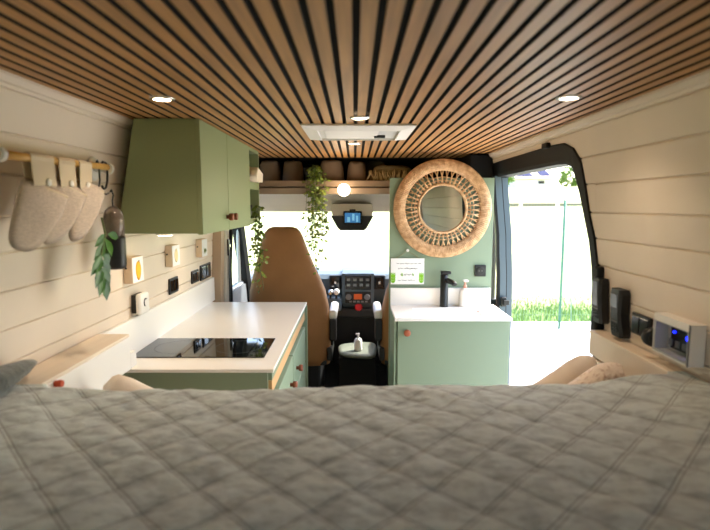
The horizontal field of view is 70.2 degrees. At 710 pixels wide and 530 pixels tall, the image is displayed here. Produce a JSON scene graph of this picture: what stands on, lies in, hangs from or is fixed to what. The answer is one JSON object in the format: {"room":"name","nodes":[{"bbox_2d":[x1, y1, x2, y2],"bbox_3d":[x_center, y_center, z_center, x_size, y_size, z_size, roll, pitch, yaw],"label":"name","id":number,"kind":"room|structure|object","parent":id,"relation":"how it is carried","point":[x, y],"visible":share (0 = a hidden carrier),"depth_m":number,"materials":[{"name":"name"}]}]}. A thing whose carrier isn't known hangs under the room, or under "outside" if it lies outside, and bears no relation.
{"room":"vehicle interior","nodes":[
{"label":"vehicle interior","id":0,"kind":"room"},
{"bbox_2d":[0,82,212,365],"bbox_3d":[-0.927,0.454,1.353,0.165,1.860,3.980,0,7,0],"label":"wall","id":1,"kind":"structure","parent":0,"point":[50,302],"depth_m":1.58,"materials":[{"name":"beige paint"}]},
{"bbox_2d":[0,146,114,180],"bbox_3d":[-0.854,-0.291,1.428,0.073,0.083,0.645,0,7,0],"label":"rail","id":2,"kind":"object","parent":1,"relation":"attached to","point":[4,154],"visible":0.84,"depth_m":1.40,"materials":[{"name":"brown wood"}]},
{"bbox_2d":[8,151,67,251],"bbox_3d":[-0.837,-0.166,1.325,0.048,0.254,0.192,1,7,11],"label":"oven mitt","id":3,"kind":"object","parent":2,"relation":"hanging from","point":[38,208],"visible":0.98,"depth_m":1.30,"materials":[{"name":"fabric"}]},
{"bbox_2d":[44,156,86,244],"bbox_3d":[-0.838,-0.185,1.441,0.045,0.244,0.159,2,7,13],"label":"oven mitt","id":4,"kind":"object","parent":2,"relation":"hanging from","point":[65,172],"visible":0.57,"depth_m":1.44,"materials":[{"name":"fabric"}]},
{"bbox_2d":[69,159,104,241],"bbox_3d":[-0.835,-0.198,1.559,0.044,0.245,0.146,2,7,13],"label":"oven mitt","id":5,"kind":"object","parent":2,"relation":"hanging from","point":[89,213],"visible":0.75,"depth_m":1.55,"materials":[{"name":"fabric"}]},
{"bbox_2d":[96,160,108,194],"bbox_3d":[-0.830,-0.287,1.664,0.014,0.114,0.068,1,7,5],"label":"wire hook","id":6,"kind":"object","parent":2,"relation":"hanging from","point":[96,160],"visible":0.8,"depth_m":1.64,"materials":[{"name":"black metal"}]},
{"bbox_2d":[91,217,118,299],"bbox_3d":[-0.798,-0.018,1.615,0.040,0.267,0.172,0,7,0],"label":"leaf sprig","id":7,"kind":"object","parent":6,"relation":"hanging from","point":[101,267],"visible":1,"depth_m":1.59,"materials":[{"name":"green plant"}]},
{"bbox_2d":[103,189,126,269],"bbox_3d":[-0.836,-0.124,1.753,0.071,0.277,0.071,0,7,0],"label":"bottle","id":8,"kind":"object","parent":6,"relation":"hanging from","point":[113,218],"visible":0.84,"depth_m":1.73,"materials":[{"name":"clear glass"}]},
{"bbox_2d":[101,161,108,189],"bbox_3d":[-0.835,-0.298,1.685,0.008,0.097,0.051,0,7,0],"label":"wire hook","id":9,"kind":"object","parent":2,"relation":"hanging from","point":[102,162],"visible":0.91,"depth_m":1.70,"materials":[{"name":"black metal"}]},
{"bbox_2d":[0,69,132,126],"bbox_3d":[-0.853,-0.466,1.329,0.030,0.028,4.150,0,7,0],"label":"trim","id":10,"kind":"structure","parent":1,"relation":"attached to","point":[6,77],"depth_m":1.44,"materials":[{"name":"beige paint"}]},
{"bbox_2d":[17,334,136,389],"bbox_3d":[-0.867,0.457,0.648,0.137,0.130,2.500,0,7,0],"label":"cabinet","id":11,"kind":"object","parent":1,"relation":"attached to","point":[89,364],"visible":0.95,"depth_m":1.59,"materials":[{"name":"white laminate"}]},
{"bbox_2d":[124,255,143,283],"bbox_3d":[-0.908,0.018,2.072,0.038,0.105,0.109,0,7,0],"label":"block","id":12,"kind":"object","parent":1,"relation":"attached to","point":[133,272],"visible":0.94,"depth_m":2.04,"materials":[{"name":"beige wood"}]},
{"bbox_2d":[132,256,143,282],"bbox_3d":[-0.891,0.018,2.074,0.002,0.101,0.101,0,7,0],"label":"print","id":13,"kind":"object","parent":12,"relation":"attached to","point":[137,261],"depth_m":2.07,"materials":[{"name":"white paper"}]},
{"bbox_2d":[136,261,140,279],"bbox_3d":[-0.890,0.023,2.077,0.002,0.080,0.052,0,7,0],"label":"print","id":14,"kind":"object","parent":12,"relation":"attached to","point":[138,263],"depth_m":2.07,"materials":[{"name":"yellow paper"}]},
{"bbox_2d":[131,291,148,315],"bbox_3d":[-0.911,0.162,2.147,0.050,0.092,0.095,0,7,0],"label":"thermostat","id":15,"kind":"object","parent":1,"relation":"attached to","point":[140,300],"visible":1,"depth_m":2.11,"materials":[{"name":"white plastic"}]},
{"bbox_2d":[165,244,179,266],"bbox_3d":[-0.908,-0.047,2.513,0.038,0.105,0.109,0,7,0],"label":"block","id":16,"kind":"object","parent":1,"relation":"attached to","point":[172,252],"visible":1,"depth_m":2.47,"materials":[{"name":"beige wood"}]},
{"bbox_2d":[172,245,179,266],"bbox_3d":[-0.891,-0.048,2.514,0.002,0.101,0.101,0,7,0],"label":"print","id":17,"kind":"object","parent":16,"relation":"attached to","point":[175,248],"depth_m":2.50,"materials":[{"name":"white paper"}]},
{"bbox_2d":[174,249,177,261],"bbox_3d":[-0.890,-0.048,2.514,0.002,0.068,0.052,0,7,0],"label":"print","id":18,"kind":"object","parent":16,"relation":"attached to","point":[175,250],"depth_m":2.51,"materials":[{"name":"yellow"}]},
{"bbox_2d":[168,276,178,294],"bbox_3d":[-0.928,0.104,2.585,0.012,0.080,0.120,0,7,0],"label":"wall socket","id":19,"kind":"object","parent":1,"relation":"attached to","point":[173,285],"visible":1,"depth_m":2.57,"materials":[{"name":"black plastic"}]},
{"bbox_2d":[121,119,249,234],"bbox_3d":[-0.722,-0.379,2.317,0.356,0.429,0.868,0,7,0],"label":"upper cabinet","id":20,"kind":"object","parent":1,"relation":"attached to","point":[183,176],"visible":1,"depth_m":1.90,"materials":[{"name":"green wood"}]},
{"bbox_2d":[156,234,173,235],"bbox_3d":[-0.760,-0.124,2.019,0.068,0.012,0.068,0,7,0],"label":"puck light","id":21,"kind":"object","parent":20,"relation":"attached to","point":[156,234],"visible":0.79,"depth_m":1.99,"materials":[{"name":"white plastic"}]},
{"bbox_2d":[191,269,198,283],"bbox_3d":[-0.929,0.066,2.933,0.012,0.073,0.120,0,7,0],"label":"wall socket","id":22,"kind":"object","parent":1,"relation":"attached to","point":[195,273],"visible":1,"depth_m":2.91,"materials":[{"name":"black plastic"}]},
{"bbox_2d":[196,238,206,256],"bbox_3d":[-0.906,-0.102,2.989,0.041,0.105,0.109,0,7,0],"label":"block","id":23,"kind":"object","parent":1,"relation":"attached to","point":[201,244],"visible":1,"depth_m":2.94,"materials":[{"name":"beige wood"}]},
{"bbox_2d":[202,239,206,256],"bbox_3d":[-0.891,-0.102,2.991,0.002,0.101,0.101,0,7,0],"label":"print","id":24,"kind":"object","parent":23,"relation":"attached to","point":[204,241],"depth_m":2.99,"materials":[{"name":"white paper"}]},
{"bbox_2d":[199,262,210,280],"bbox_3d":[-0.928,0.038,3.111,0.012,0.092,0.234,0,7,0],"label":"wall socket","id":25,"kind":"object","parent":1,"relation":"attached to","point":[205,269],"visible":1,"depth_m":3.12,"materials":[{"name":"black plastic"}]},
{"bbox_2d":[211,231,223,301],"bbox_3d":[-0.915,0.283,3.380,0.150,1.720,0.075,0,7,0],"label":"trim","id":26,"kind":"structure","parent":1,"relation":"attached to","point":[217,270],"depth_m":3.31,"materials":[{"name":"beige wood"}]},
{"bbox_2d":[224,230,229,301],"bbox_3d":[-0.923,0.282,3.473,0.123,1.700,0.110,0,7,0],"label":"trim","id":27,"kind":"structure","parent":1,"relation":"attached to","point":[226,232],"depth_m":3.40,"materials":[{"name":"beige"}]},
{"bbox_2d":[227,239,230,301],"bbox_3d":[-0.856,0.253,3.469,0.020,0.860,0.040,0,7,0],"label":"belt","id":28,"kind":"object","parent":1,"relation":"attached to","point":[228,240],"visible":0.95,"depth_m":3.43,"materials":[{"name":"black fabric"}]},
{"bbox_2d":[229,229,232,301],"bbox_3d":[-0.852,0.295,3.534,0.061,1.661,0.028,0,7,0],"label":"trim","id":29,"kind":"structure","parent":1,"relation":"attached to","point":[230,230],"depth_m":3.48,"materials":[{"name":"black rubber"}]},
{"bbox_2d":[233,229,243,289],"bbox_3d":[-0.915,-0.120,3.964,0.058,0.625,0.900,0,7,0],"label":"window","id":30,"kind":"structure","parent":1,"relation":"attached to","point":[240,282],"depth_m":4.00,"materials":[{"name":"white glass"}]},
{"bbox_2d":[233,227,250,301],"bbox_3d":[-0.910,-0.004,4.103,0.090,0.920,0.490,0,7,0],"label":"trim","id":31,"kind":"structure","parent":1,"relation":"attached to","point":[244,260],"depth_m":4.07,"materials":[{"name":"black rubber"}]},
{"bbox_2d":[232,271,253,301],"bbox_3d":[-0.945,0.587,4.299,0.090,0.900,1.600,0,7,0],"label":"trim","id":32,"kind":"structure","parent":1,"relation":"attached to","point":[240,293],"depth_m":4.00,"materials":[{"name":"grey plastic"}]},
{"bbox_2d":[248,146,259,222],"bbox_3d":[-0.718,-0.453,2.893,0.284,0.416,0.287,0,7,0],"label":"open cubby","id":33,"kind":"object","parent":1,"relation":"attached to","point":[253,154],"visible":0.25,"depth_m":3.00,"materials":[{"name":"green wood"}]},
{"bbox_2d":[249,167,262,181],"bbox_3d":[-0.640,-0.518,2.874,0.200,0.089,0.190,0,7,0],"label":"folded cloth","id":34,"kind":"object","parent":33,"relation":"in","point":[256,175],"visible":0.31,"depth_m":2.81,"materials":[{"name":"beige fabric"}]},
{"bbox_2d":[247,205,268,292],"bbox_3d":[-0.589,-0.087,2.945,0.197,0.526,0.094,2,7,19],"label":"trailing plant","id":35,"kind":"object","parent":33,"relation":"hanging from","point":[259,255],"visible":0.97,"depth_m":2.92,"materials":[{"name":"green plant"}]},
{"bbox_2d":[0,0,709,157],"bbox_3d":[0.000,-0.503,1.350,1.800,0.040,4.200,0,7,0],"label":"ceiling","id":36,"kind":"structure","parent":0,"point":[473,76],"depth_m":1.12,"materials":[{"name":"brown wood"}]},
{"bbox_2d":[149,96,174,101],"bbox_3d":[-0.583,-0.501,1.526,0.074,0.005,0.074,0,7,0],"label":"recessed light","id":37,"kind":"object","parent":36,"relation":"in","point":[154,98],"visible":1,"depth_m":1.51,"materials":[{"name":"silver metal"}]},
{"bbox_2d":[347,142,360,144],"bbox_3d":[-0.005,-0.632,2.634,0.074,0.005,0.074,0,7,0],"label":"recessed light","id":38,"kind":"object","parent":36,"relation":"in","point":[351,143],"visible":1,"depth_m":2.61,"materials":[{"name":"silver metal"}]},
{"bbox_2d":[301,124,416,140],"bbox_3d":[0.015,-0.574,2.218,0.460,0.022,0.440,0,7,0],"label":"ceiling vent","id":39,"kind":"object","parent":36,"relation":"in","point":[323,132],"visible":1,"depth_m":2.14,"materials":[{"name":"white plastic"}]},
{"bbox_2d":[350,116,369,119],"bbox_3d":[0.018,-0.541,1.862,0.074,0.005,0.074,0,7,0],"label":"recessed light","id":40,"kind":"object","parent":36,"relation":"in","point":[353,117],"visible":1,"depth_m":1.85,"materials":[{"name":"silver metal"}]},
{"bbox_2d":[556,95,582,100],"bbox_3d":[0.640,-0.499,1.511,0.074,0.005,0.074,0,7,0],"label":"recessed light","id":41,"kind":"object","parent":36,"relation":"in","point":[565,97],"visible":1,"depth_m":1.50,"materials":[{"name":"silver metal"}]},
{"bbox_2d":[324,360,386,387],"bbox_3d":[0.000,1.073,4.382,1.900,0.075,1.550,0,7,0],"label":"floor","id":42,"kind":"structure","parent":0,"point":[331,370],"depth_m":4.61,"materials":[{"name":"black carpet"}]},
{"bbox_2d":[249,227,337,387],"bbox_3d":[-0.458,0.378,3.994,0.652,1.386,0.796,0,7,0],"label":"seat","id":43,"kind":"object","parent":42,"relation":"on","point":[289,271],"visible":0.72,"depth_m":3.59,"materials":[{"name":"tan leather"},{"name":"black plastic"}]},
{"bbox_2d":[338,342,376,386],"bbox_3d":[0.020,0.862,4.080,0.317,0.406,0.391,0,7,0],"label":"storage box","id":44,"kind":"object","parent":42,"relation":"on","point":[355,367],"visible":0.73,"depth_m":3.91,"materials":[{"name":"black plastic"}]},
{"bbox_2d":[354,333,361,350],"bbox_3d":[0.025,0.603,3.979,0.062,0.132,0.062,0,7,0],"label":"pump bottle","id":45,"kind":"object","parent":44,"relation":"on","point":[358,341],"visible":1,"depth_m":3.96,"materials":[{"name":"white plastic"}]},
{"bbox_2d":[373,284,388,385],"bbox_3d":[0.468,0.378,3.995,0.653,1.386,0.799,0,7,0],"label":"seat","id":46,"kind":"object","parent":42,"relation":"on","point":[381,316],"visible":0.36,"depth_m":3.69,"materials":[{"name":"brown leather"}]},
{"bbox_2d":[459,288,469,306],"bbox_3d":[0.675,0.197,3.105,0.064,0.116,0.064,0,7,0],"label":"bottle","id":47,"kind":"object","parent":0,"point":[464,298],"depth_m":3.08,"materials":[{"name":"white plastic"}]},
{"bbox_2d":[492,124,589,162],"bbox_3d":[0.927,-0.601,2.625,0.165,0.065,1.545,0,7,0],"label":"wall","id":48,"kind":"structure","parent":0,"point":[583,131],"depth_m":2.21,"materials":[{"name":"beige paint"}]},
{"bbox_2d":[259,180,389,193],"bbox_3d":[0.000,-0.562,3.735,1.690,0.090,0.750,0,7,0],"label":"shelf","id":49,"kind":"object","parent":48,"relation":"attached to","point":[267,186],"visible":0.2,"depth_m":3.36,"materials":[{"name":"brown wood"}]},
{"bbox_2d":[260,160,281,179],"bbox_3d":[-0.595,-0.656,3.566,0.145,0.161,0.233,0,7,0],"label":"bag","id":50,"kind":"object","parent":49,"relation":"on","point":[271,169],"visible":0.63,"depth_m":3.46,"materials":[{"name":"brown fabric"}]},
{"bbox_2d":[283,160,303,179],"bbox_3d":[-0.435,-0.654,3.567,0.145,0.157,0.236,0,7,0],"label":"bag","id":51,"kind":"object","parent":49,"relation":"on","point":[292,170],"visible":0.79,"depth_m":3.46,"materials":[{"name":"brown fabric"}]},
{"bbox_2d":[301,165,330,274],"bbox_3d":[-0.280,-0.300,3.397,0.217,0.739,0.174,7,10,45],"label":"trailing plant","id":52,"kind":"object","parent":49,"relation":"hanging from","point":[312,173],"visible":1,"depth_m":3.36,"materials":[{"name":"green plant"}]},
{"bbox_2d":[319,160,344,179],"bbox_3d":[-0.164,-0.657,3.568,0.183,0.164,0.234,0,7,0],"label":"bag","id":53,"kind":"object","parent":49,"relation":"on","point":[333,169],"visible":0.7,"depth_m":3.46,"materials":[{"name":"brown fabric"}]},
{"bbox_2d":[338,184,349,195],"bbox_3d":[-0.073,-0.493,3.323,0.082,0.082,0.108,0,7,0],"label":"globe lamp","id":54,"kind":"object","parent":49,"relation":"attached to","point":[343,189],"visible":1,"depth_m":3.28,"materials":[{"name":"white glass"}]},
{"bbox_2d":[347,161,365,179],"bbox_3d":[0.011,-0.652,3.568,0.137,0.153,0.238,0,7,0],"label":"bag","id":55,"kind":"object","parent":49,"relation":"on","point":[356,169],"visible":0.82,"depth_m":3.46,"materials":[{"name":"brown fabric"}]},
{"bbox_2d":[364,160,384,179],"bbox_3d":[0.140,-0.680,3.725,0.194,0.171,0.159,0,7,0],"label":"cushion","id":56,"kind":"object","parent":49,"relation":"on","point":[370,165],"visible":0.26,"depth_m":3.65,"materials":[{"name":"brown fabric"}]},
{"bbox_2d":[366,165,410,179],"bbox_3d":[0.255,-0.624,3.538,0.359,0.148,0.237,0,7,0],"label":"basket","id":57,"kind":"object","parent":49,"relation":"on","point":[382,172],"visible":0.59,"depth_m":3.46,"materials":[{"name":"brown wicker"}]},
{"bbox_2d":[259,194,389,211],"bbox_3d":[0.000,-0.464,3.681,1.720,0.157,0.500,0,7,0],"label":"headliner","id":58,"kind":"structure","parent":48,"relation":"attached to","point":[270,202],"depth_m":3.67,"materials":[{"name":"beige"}]},
{"bbox_2d":[331,204,372,229],"bbox_3d":[-0.020,-0.352,3.697,0.304,0.190,0.254,0,7,0],"label":"console","id":59,"kind":"object","parent":58,"relation":"attached to","point":[345,216],"visible":0.99,"depth_m":3.63,"materials":[{"name":"beige"}]},
{"bbox_2d":[331,215,372,229],"bbox_3d":[-0.020,-0.312,3.727,0.304,0.104,0.185,0,7,0],"label":"tray","id":60,"kind":"object","parent":59,"relation":"on","point":[338,219],"depth_m":3.64,"materials":[{"name":"black plastic"}]},
{"bbox_2d":[343,209,361,223],"bbox_3d":[-0.018,-0.344,3.608,0.135,0.107,0.074,0,7,0],"label":"monitor","id":61,"kind":"object","parent":59,"relation":"on","point":[350,216],"depth_m":3.57,"materials":[{"name":"blue"}]},
{"bbox_2d":[259,155,465,179],"bbox_3d":[0.000,-0.602,3.796,1.900,0.420,0.800,0,7,0],"label":"trim","id":62,"kind":"structure","parent":48,"relation":"attached to","point":[411,162],"depth_m":3.68,"materials":[{"name":"black fabric"}]},
{"bbox_2d":[462,154,508,177],"bbox_3d":[0.845,-0.631,3.288,0.250,0.158,0.240,0,7,0],"label":"trim","id":63,"kind":"structure","parent":48,"relation":"attached to","point":[481,163],"depth_m":3.17,"materials":[{"name":"black rubber"}]},
{"bbox_2d":[566,82,709,381],"bbox_3d":[0.927,0.452,1.363,0.165,1.860,4.000,0,7,0],"label":"wall","id":64,"kind":"structure","parent":0,"point":[652,159],"depth_m":1.51,"materials":[{"name":"beige paint"}]},
{"bbox_2d":[491,296,495,305],"bbox_3d":[0.945,0.587,4.299,0.090,0.900,1.600,0,7,0],"label":"trim","id":65,"kind":"structure","parent":64,"relation":"attached to","point":[493,301],"depth_m":3.46,"materials":[{"name":"grey"}]},
{"bbox_2d":[491,211,495,298],"bbox_3d":[0.915,-0.241,3.849,0.150,0.850,0.900,0,7,0],"label":"trim","id":66,"kind":"structure","parent":64,"relation":"attached to","point":[493,242],"depth_m":3.44,"materials":[{"name":"beige"}]},
{"bbox_2d":[492,142,603,384],"bbox_3d":[0.938,0.367,2.693,0.185,1.915,1.538,0,7,0],"label":"door frame","id":67,"kind":"structure","parent":64,"relation":"in","point":[549,156],"depth_m":2.83,"materials":[{"name":"black metal"}]},
{"bbox_2d":[489,69,709,156],"bbox_3d":[0.853,-0.466,1.329,0.030,0.028,4.150,0,7,0],"label":"trim","id":68,"kind":"structure","parent":64,"relation":"attached to","point":[703,77],"depth_m":1.58,"materials":[{"name":"beige paint"}]},
{"bbox_2d":[631,312,652,335],"bbox_3d":[0.925,0.196,1.632,0.015,0.070,0.105,0,7,0],"label":"switch panel","id":69,"kind":"object","parent":64,"relation":"attached to","point":[639,323],"visible":0.87,"depth_m":1.63,"materials":[{"name":"black plastic"}]},
{"bbox_2d":[641,328,652,346],"bbox_3d":[0.905,0.220,1.538,0.056,0.056,0.030,0,7,0],"label":"round dial","id":70,"kind":"object","parent":64,"relation":"attached to","point":[647,334],"visible":0.45,"depth_m":1.53,"materials":[{"name":"black plastic"}]},
{"bbox_2d":[589,330,709,382],"bbox_3d":[0.897,0.776,0.693,0.082,0.775,2.514,0,7,0],"label":"wall ledge","id":71,"kind":"object","parent":64,"relation":"attached to","point":[604,346],"visible":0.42,"depth_m":1.65,"materials":[{"name":"beige paint"}]},
{"bbox_2d":[591,277,608,323],"bbox_3d":[0.910,0.131,1.879,0.046,0.167,0.068,0,7,0],"label":"handset","id":72,"kind":"object","parent":71,"relation":"on","point":[600,285],"visible":1,"depth_m":1.85,"materials":[{"name":"black plastic"}]},
{"bbox_2d":[610,287,629,338],"bbox_3d":[0.911,0.165,1.742,0.047,0.166,0.075,0,7,0],"label":"handset","id":73,"kind":"object","parent":71,"relation":"on","point":[619,297],"visible":1,"depth_m":1.71,"materials":[{"name":"black plastic"}]},
{"bbox_2d":[652,312,706,367],"bbox_3d":[0.907,0.207,1.421,0.046,0.114,0.166,0,7,0],"label":"display box","id":74,"kind":"object","parent":71,"relation":"on","point":[682,340],"visible":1,"depth_m":1.40,"materials":[{"name":"white plastic"}]},
{"bbox_3d":[0.000,0.485,5.073,1.900,0.920,0.120,0,7,0],"label":"wall","id":75,"kind":"structure","parent":0,"visible":0},
{"bbox_2d":[316,267,388,364],"bbox_3d":[0.000,0.452,4.653,1.780,0.885,0.826,0,7,0],"label":"dashboard","id":76,"kind":"object","parent":75,"relation":"attached to","point":[355,290],"visible":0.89,"depth_m":4.39,"materials":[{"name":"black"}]},
{"bbox_2d":[329,274,341,288],"bbox_3d":[-0.170,0.149,4.404,0.104,0.125,0.088,0,7,0],"label":"air vent","id":77,"kind":"object","parent":76,"relation":"attached to","point":[335,280],"depth_m":4.37,"materials":[{"name":"black plastic"}]},
{"bbox_2d":[337,304,381,317],"bbox_3d":[0.015,0.403,4.529,0.530,0.090,0.300,0,7,0],"label":"tray","id":78,"kind":"object","parent":76,"relation":"on","point":[347,311],"depth_m":4.38,"materials":[{"name":"black plastic"}]},
{"bbox_2d":[374,274,384,288],"bbox_3d":[0.212,0.149,4.404,0.104,0.125,0.088,0,7,0],"label":"air vent","id":79,"kind":"object","parent":76,"relation":"attached to","point":[379,279],"depth_m":4.37,"materials":[{"name":"black plastic"}]},
{"bbox_3d":[0.000,1.410,1.527,2.000,0.080,4.200,0,7,0],"label":"floor","id":80,"kind":"structure","parent":0,"visible":0},
{"bbox_2d":[123,305,307,390],"bbox_3d":[-0.607,0.783,2.630,0.646,0.905,1.306,0,7,0],"label":"base cabinet","id":81,"kind":"object","parent":80,"relation":"on","point":[291,371],"visible":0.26,"depth_m":1.94,"materials":[{"name":"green wood"}]},
{"bbox_2d":[100,277,306,372],"bbox_3d":[-0.625,0.248,2.582,0.629,0.166,1.470,0,7,0],"label":"countertop","id":82,"kind":"structure","parent":81,"relation":"on","point":[191,313],"depth_m":2.49,"materials":[{"name":"white laminate"}]},
{"bbox_2d":[136,338,275,357],"bbox_3d":[-0.643,0.360,2.206,0.547,0.004,0.296,0,7,0],"label":"induction hob","id":83,"kind":"object","parent":82,"relation":"in","point":[161,347],"visible":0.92,"depth_m":2.18,"materials":[{"name":"black glass"}]},
{"bbox_2d":[388,178,494,385],"bbox_3d":[0.532,0.313,3.191,0.639,1.705,0.020,0,7,0],"label":"partition panel","id":84,"kind":"object","parent":80,"relation":"on","point":[461,266],"visible":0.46,"depth_m":3.13,"materials":[{"name":"green paint"}]},
{"bbox_2d":[391,249,423,283],"bbox_3d":[0.325,0.010,3.134,0.209,0.221,0.022,0,7,0],"label":"notice","id":85,"kind":"object","parent":84,"relation":"attached to","point":[403,270],"visible":1,"depth_m":3.13,"materials":[{"name":"white paper"}]},
{"bbox_2d":[393,158,491,257],"bbox_3d":[0.535,-0.344,3.083,0.602,0.602,0.025,0,7,0],"label":"mirror","id":86,"kind":"object","parent":84,"relation":"attached to","point":[442,208],"visible":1,"depth_m":3.08,"materials":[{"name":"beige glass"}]},
{"bbox_2d":[474,265,485,275],"bbox_3d":[0.779,0.036,3.139,0.070,0.072,0.017,0,7,0],"label":"wall socket","id":87,"kind":"object","parent":84,"relation":"attached to","point":[480,270],"visible":1,"depth_m":3.13,"materials":[{"name":"black plastic"}]},
{"bbox_2d":[389,308,509,385],"bbox_3d":[0.540,0.738,3.023,0.643,0.902,0.406,0,7,0],"label":"vanity cabinet","id":88,"kind":"object","parent":80,"relation":"on","point":[471,353],"visible":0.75,"depth_m":2.82,"materials":[{"name":"green wood"}]},
{"bbox_2d":[390,288,512,320],"bbox_3d":[0.544,0.271,2.976,0.647,0.215,0.390,0,7,0],"label":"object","id":89,"kind":"structure","parent":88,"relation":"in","point":[406,304],"depth_m":3.08,"materials":[{"name":"white ceramic"}]},
{"bbox_2d":[440,271,456,306],"bbox_3d":[0.563,0.150,3.057,0.067,0.220,0.132,-2,7,-14],"label":"faucet","id":90,"kind":"object","parent":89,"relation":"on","point":[444,280],"visible":1,"depth_m":3.07,"materials":[{"name":"black metal"}]},
{"bbox_2d":[390,304,512,320],"bbox_3d":[0.544,0.324,2.982,0.647,0.108,0.390,0,7,0],"label":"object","id":91,"kind":"structure","parent":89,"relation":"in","point":[401,312],"depth_m":3.05,"materials":[{"name":"white laminate"}]},
{"bbox_2d":[459,279,469,306],"bbox_3d":[0.675,0.172,3.102,0.064,0.167,0.064,0,7,0],"label":"soap dispenser","id":92,"kind":"object","parent":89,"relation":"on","point":[464,298],"visible":1,"depth_m":3.08,"materials":[{"name":"white plastic"}]},
{"bbox_3d":[-0.625,1.035,1.732,0.610,0.615,0.505,0,7,0],"label":"bench","id":93,"kind":"object","parent":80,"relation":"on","visible":0},
{"bbox_2d":[103,374,153,390],"bbox_3d":[-0.620,0.537,1.567,0.340,0.404,0.110,0,7,0],"label":"plain cushion","id":94,"kind":"object","parent":93,"relation":"on","point":[118,382],"visible":0.16,"depth_m":1.53,"materials":[{"name":"beige fabric"}]},
{"bbox_3d":[0.650,1.035,1.732,0.460,0.615,0.505,0,7,0],"label":"bench","id":95,"kind":"object","parent":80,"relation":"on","visible":0},
{"bbox_2d":[534,355,596,384],"bbox_3d":[0.679,0.520,1.718,0.302,0.434,0.104,0,7,0],"label":"plain cushion","id":96,"kind":"object","parent":95,"relation":"on","point":[573,368],"visible":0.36,"depth_m":1.68,"materials":[{"name":"beige fabric"}]},
{"bbox_2d":[568,362,624,384],"bbox_3d":[0.701,0.519,1.589,0.302,0.434,0.122,0,7,0],"label":"knit cushion","id":97,"kind":"object","parent":95,"relation":"on","point":[605,371],"visible":0.19,"depth_m":1.55,"materials":[{"name":"beige fabric"}]},
{"label":"outside","id":98,"kind":"structure","parent":0,"visible":0},
{"bbox_2d":[232,186,591,309],"bbox_3d":[0.000,-7.008,54.554,180.000,5.486,150.000,0,7,0],"label":"sky","id":99,"kind":"structure","parent":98,"point":[369,247],"depth_m":19.89,"materials":[{"name":"white"}]},
{"bbox_2d":[508,176,514,184],"bbox_3d":[23.362,-13.389,79.011,3.454,3.153,3.476,0,7,0],"label":"tree","id":100,"kind":"object","parent":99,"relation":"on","point":[510,179],"visible":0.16,"depth_m":78.29,"materials":[{"name":"green plant"}]},
{"bbox_2d":[508,170,556,186],"bbox_3d":[29.500,-14.515,85.887,6.800,3.300,7.000,0,7,0],"label":"house","id":101,"kind":"structure","parent":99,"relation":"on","point":[545,178],"depth_m":83.00,"materials":[{"name":"beige"}]},
{"bbox_2d":[509,203,581,206],"bbox_3d":[15.550,-4.696,39.804,7.900,0.346,0.160,0,7,0],"label":"rail","id":102,"kind":"object","parent":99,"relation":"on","point":[510,204],"visible":0.45,"depth_m":39.72,"materials":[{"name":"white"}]},
{"bbox_2d":[557,166,576,186],"bbox_3d":[36.719,-14.694,84.887,5.308,4.103,5.099,0,7,0],"label":"tree","id":103,"kind":"object","parent":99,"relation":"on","point":[564,177],"visible":0.59,"depth_m":84.81,"materials":[{"name":"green plant"}]},
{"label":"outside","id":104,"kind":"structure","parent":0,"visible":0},
{"bbox_2d":[509,322,591,385],"bbox_3d":[2.750,1.820,2.683,12.500,0.072,12.900,0,7,0],"label":"ground","id":105,"kind":"structure","parent":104,"point":[537,349],"depth_m":7.45,"materials":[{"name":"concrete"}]},
{"bbox_2d":[495,200,591,332],"bbox_3d":[3.470,0.029,8.319,4.982,2.180,0.330,0,7,0],"label":"wire fence","id":106,"kind":"object","parent":105,"relation":"on","point":[561,279],"visible":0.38,"depth_m":8.44,"materials":[{"name":"green"}]},
{"bbox_3d":[0.037,0.981,0.441,1.675,1.028,1.845,0,7,0],"label":"bed","id":107,"kind":"object","parent":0,"visible":0},
{"bbox_2d":[0,371,709,529],"bbox_3d":[0.000,0.485,0.435,1.844,0.161,1.990,0,7,0],"label":"quilt","id":108,"kind":"object","parent":107,"relation":"on","point":[628,452],"visible":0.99,"depth_m":0.97,"materials":[{"name":"grey fabric"}]},
{"bbox_2d":[0,359,36,393],"bbox_3d":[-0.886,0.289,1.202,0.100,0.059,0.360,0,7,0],"label":"pillow","id":109,"kind":"object","parent":108,"relation":"on","point":[11,374],"visible":1,"depth_m":1.27,"materials":[{"name":"grey fabric"}]},
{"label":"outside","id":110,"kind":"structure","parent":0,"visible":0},
{"bbox_2d":[511,295,591,321],"bbox_3d":[4.603,0.849,10.231,6.873,0.160,2.372,0,7,0],"label":"grass","id":111,"kind":"structure","parent":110,"point":[579,309],"depth_m":9.97,"materials":[{"name":"green plant"}]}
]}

